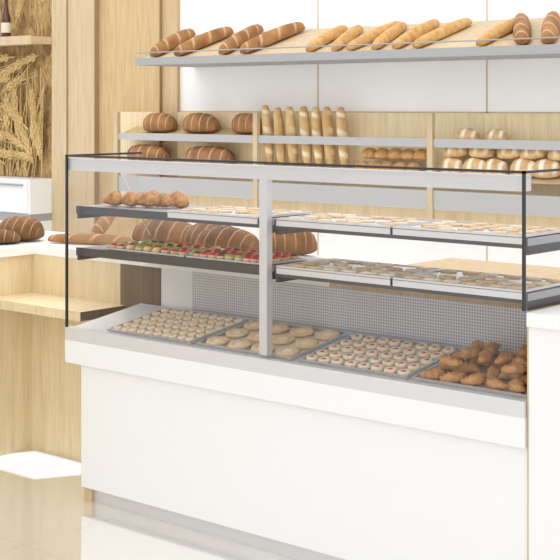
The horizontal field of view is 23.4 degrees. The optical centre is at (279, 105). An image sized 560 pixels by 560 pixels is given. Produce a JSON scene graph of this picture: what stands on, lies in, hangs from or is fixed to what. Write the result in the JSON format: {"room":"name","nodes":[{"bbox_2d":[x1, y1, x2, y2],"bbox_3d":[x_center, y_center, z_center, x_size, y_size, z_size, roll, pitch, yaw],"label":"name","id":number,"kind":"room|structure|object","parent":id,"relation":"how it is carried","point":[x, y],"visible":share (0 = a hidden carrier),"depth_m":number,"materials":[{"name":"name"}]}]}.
{"room":"bakery shop","nodes":[
{"label":"bakery shop","id":0,"kind":"room"},
{"bbox_2d":[0,448,296,559],"bbox_3d":[-3.144,1.625,4.419,16.000,0.050,13.400,0,0,41],"label":"floor","id":1,"kind":"structure","parent":0,"point":[45,514],"depth_m":5.11,"materials":[{"name":"beige tile"}]},
{"bbox_2d":[0,175,51,230],"bbox_3d":[-2.679,1.121,12.364,1.543,0.958,0.343,0,0,41],"label":"storage cabinet","id":2,"kind":"object","parent":1,"relation":"on","point":[19,195],"visible":0.46,"depth_m":11.88,"materials":[{"name":"white laminate"}]},
{"bbox_2d":[0,0,44,176],"bbox_3d":[-2.595,-0.270,12.408,1.326,1.817,0.080,0,0,41],"label":"sheaf","id":3,"kind":"object","parent":2,"relation":"on","point":[9,104],"visible":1,"depth_m":12.19,"materials":[{"name":"plant"}]},
{"bbox_2d":[0,231,559,460],"bbox_3d":[-1.046,1.125,4.764,3.570,0.950,3.860,0,0,41],"label":"countertop","id":4,"kind":"structure","parent":1,"relation":"on","point":[40,392],"depth_m":5.84,"materials":[{"name":"brown wood"}]},
{"bbox_2d":[0,229,20,243],"bbox_3d":[-1.353,0.614,6.348,0.260,0.070,0.140,0,0,-19],"label":"loaf","id":5,"kind":"object","parent":4,"relation":"on","point":[6,236],"visible":1,"depth_m":6.33,"materials":[{"name":"brown food"}]},
{"bbox_2d":[0,216,44,240],"bbox_3d":[-1.252,0.589,6.511,0.220,0.120,0.195,0,0,11],"label":"loaf","id":6,"kind":"object","parent":4,"relation":"on","point":[28,228],"visible":0.73,"depth_m":6.45,"materials":[{"name":"brown food"}]},
{"bbox_2d":[48,233,132,244],"bbox_3d":[-0.891,0.624,6.340,0.440,0.050,0.062,0,0,20],"label":"baguette","id":7,"kind":"object","parent":4,"relation":"on","point":[78,238],"visible":0.8,"depth_m":6.32,"materials":[{"name":"brown food"}]},
{"bbox_2d":[91,216,114,233],"bbox_3d":[-0.850,0.570,6.490,0.067,0.144,0.172,0,0,31],"label":"bread roll","id":8,"kind":"object","parent":4,"relation":"on","point":[101,226],"visible":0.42,"depth_m":6.46,"materials":[{"name":"brown food"}]},
{"bbox_2d":[132,219,317,254],"bbox_3d":[-0.308,0.584,6.042,0.975,0.130,0.392,0,0,41],"label":"bread loaves","id":9,"kind":"object","parent":4,"relation":"on","point":[223,236],"visible":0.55,"depth_m":5.82,"materials":[{"name":"brown food"}]},
{"bbox_2d":[65,152,559,559],"bbox_3d":[0.071,0.899,4.965,2.138,1.402,0.420,0,0,41],"label":"display case","id":10,"kind":"object","parent":1,"relation":"on","point":[294,459],"visible":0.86,"depth_m":4.75,"materials":[{"name":"white laminate"}]},
{"bbox_2d":[102,190,188,207],"bbox_3d":[-0.514,0.377,5.506,0.409,0.064,0.202,0,0,28],"label":"croissants","id":11,"kind":"object","parent":10,"relation":"in","point":[177,199],"visible":1,"depth_m":5.44,"materials":[{"name":"brown food"}]},
{"bbox_2d":[103,239,220,256],"bbox_3d":[-0.462,0.564,5.390,0.460,0.024,0.240,0,0,41],"label":"tray","id":12,"kind":"object","parent":10,"relation":"in","point":[147,246],"visible":0.98,"depth_m":5.34,"materials":[{"name":"multicoloured food"}]},
{"bbox_2d":[107,307,248,344],"bbox_3d":[-0.407,0.873,5.381,0.465,0.059,0.333,0,0,41],"label":"tray","id":13,"kind":"object","parent":10,"relation":"in","point":[189,327],"visible":1,"depth_m":5.36,"materials":[{"name":"beige food"}]},
{"bbox_2d":[168,206,311,223],"bbox_3d":[-0.154,0.411,5.134,0.460,0.030,0.312,0,0,41],"label":"tray","id":14,"kind":"object","parent":10,"relation":"in","point":[249,215],"visible":0.94,"depth_m":5.07,"materials":[{"name":"silver metal"}]},
{"bbox_2d":[186,247,306,264],"bbox_3d":[-0.128,0.564,5.103,0.400,0.024,0.240,0,0,41],"label":"tray","id":15,"kind":"object","parent":10,"relation":"in","point":[237,255],"visible":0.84,"depth_m":5.05,"materials":[{"name":"food"}]},
{"bbox_2d":[196,320,347,360],"bbox_3d":[-0.030,0.872,5.057,0.465,0.061,0.333,0,0,41],"label":"tray","id":16,"kind":"object","parent":10,"relation":"in","point":[290,342],"visible":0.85,"depth_m":5.03,"materials":[{"name":"beige food"}]},
{"bbox_2d":[276,213,442,233],"bbox_3d":[0.278,0.411,4.763,0.500,0.030,0.312,0,0,41],"label":"tray","id":17,"kind":"object","parent":10,"relation":"in","point":[327,221],"visible":0.99,"depth_m":4.70,"materials":[{"name":"silver metal"}]},
{"bbox_2d":[276,258,443,285],"bbox_3d":[0.281,0.581,4.766,0.500,0.031,0.322,0,0,41],"label":"tray","id":18,"kind":"object","parent":10,"relation":"in","point":[370,272],"visible":1,"depth_m":4.71,"materials":[{"name":"silver metal"}]},
{"bbox_2d":[298,333,461,379],"bbox_3d":[0.349,0.872,4.731,0.465,0.061,0.333,0,0,41],"label":"tray","id":19,"kind":"object","parent":10,"relation":"in","point":[390,357],"visible":1,"depth_m":4.71,"materials":[{"name":"beige food"}]},
{"bbox_2d":[412,340,526,398],"bbox_3d":[0.706,0.844,4.424,0.430,0.116,0.333,0,0,41],"label":"tray","id":20,"kind":"object","parent":10,"relation":"in","point":[482,367],"visible":0.79,"depth_m":4.38,"materials":[{"name":"brown food"}]},
{"bbox_2d":[393,269,559,299],"bbox_3d":[0.664,0.581,4.437,0.490,0.031,0.322,0,0,41],"label":"tray","id":21,"kind":"object","parent":10,"relation":"in","point":[446,280],"visible":0.98,"depth_m":4.38,"materials":[{"name":"silver metal"}]},
{"bbox_2d":[393,220,559,244],"bbox_3d":[0.661,0.411,4.433,0.490,0.030,0.312,0,0,41],"label":"tray","id":22,"kind":"object","parent":10,"relation":"in","point":[445,229],"visible":0.97,"depth_m":4.37,"materials":[{"name":"silver metal"}]},
{"bbox_2d":[526,305,559,559],"bbox_3d":[1.648,1.062,4.184,1.268,1.075,1.297,0,0,41],"label":"counter","id":23,"kind":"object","parent":1,"relation":"on","point":[543,325],"depth_m":4.08,"materials":[{"name":"white laminate"}]},
{"bbox_2d":[5,0,559,266],"bbox_3d":[1.159,0.100,9.422,16.000,3.000,0.202,0,0,41],"label":"wall","id":24,"kind":"structure","parent":0,"point":[532,85],"depth_m":9.69,"materials":[{"name":"white paint"}]},
{"bbox_2d":[0,0,51,177],"bbox_3d":[-2.570,-0.380,12.490,1.543,2.040,0.010,0,0,41],"label":"wall panel","id":25,"kind":"object","parent":24,"relation":"attached to","point":[35,19],"visible":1,"depth_m":12.18,"materials":[{"name":"beige plant"}]},
{"bbox_2d":[52,0,179,238],"bbox_3d":[-1.418,0.100,11.466,1.539,3.000,0.064,0,0,41],"label":"wood wall panel","id":26,"kind":"object","parent":24,"relation":"attached to","point":[95,43],"visible":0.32,"depth_m":11.60,"materials":[{"name":"brown wood"}]},
{"bbox_2d":[0,35,51,46],"bbox_3d":[-2.667,-0.588,12.379,1.541,0.094,0.264,0,0,41],"label":"wooden shelf","id":27,"kind":"object","parent":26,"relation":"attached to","point":[27,40],"visible":1,"depth_m":11.91,"materials":[{"name":"brown wood"}]},
{"bbox_2d":[1,0,10,36],"bbox_3d":[-2.481,-0.787,12.225,0.087,0.350,0.085,0,0,41],"label":"beer bottle","id":28,"kind":"object","parent":27,"relation":"on","point":[5,19],"visible":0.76,"depth_m":12.19,"materials":[{"name":"brown glass"}]},
{"bbox_2d":[114,112,559,227],"bbox_3d":[0.616,0.467,9.602,5.460,0.835,0.233,0,0,41],"label":"display shelf","id":29,"kind":"object","parent":24,"relation":"attached to","point":[432,132],"visible":0.62,"depth_m":9.58,"materials":[{"name":"brown wood"}]},
{"bbox_2d":[127,113,261,163],"bbox_3d":[-0.690,0.257,10.696,1.481,0.409,0.154,0,0,41],"label":"bread loaves","id":30,"kind":"object","parent":29,"relation":"in","point":[153,122],"visible":0.8,"depth_m":10.59,"materials":[{"name":"brown food"}]},
{"bbox_2d":[261,105,348,167],"bbox_3d":[0.178,0.218,9.935,0.795,0.450,0.108,0,0,41],"label":"baguettes","id":31,"kind":"object","parent":29,"relation":"in","point":[341,122],"visible":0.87,"depth_m":9.89,"materials":[{"name":"beige food"}]},
{"bbox_2d":[354,147,426,170],"bbox_3d":[0.780,0.381,9.430,0.620,0.176,0.121,0,0,41],"label":"bread rolls","id":32,"kind":"object","parent":29,"relation":"in","point":[369,153],"visible":0.68,"depth_m":9.39,"materials":[{"name":"brown food"}]},
{"bbox_2d":[439,128,559,177],"bbox_3d":[1.572,0.304,8.758,1.261,0.315,0.135,0,0,41],"label":"bread rolls","id":33,"kind":"object","parent":29,"relation":"in","point":[526,162],"visible":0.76,"depth_m":8.83,"materials":[{"name":"beige food"}]},
{"bbox_2d":[135,18,559,66],"bbox_3d":[0.823,-0.442,9.151,4.557,0.261,0.648,0,0,41],"label":"wall shelf","id":34,"kind":"object","parent":24,"relation":"attached to","point":[460,45],"visible":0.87,"depth_m":9.08,"materials":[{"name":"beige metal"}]},
{"bbox_2d":[150,11,559,56],"bbox_3d":[0.459,-0.499,9.448,3.551,0.252,0.565,0,0,41],"label":"baguettes","id":35,"kind":"object","parent":34,"relation":"on","point":[249,37],"visible":0.98,"depth_m":9.29,"materials":[{"name":"brown food"}]}
]}

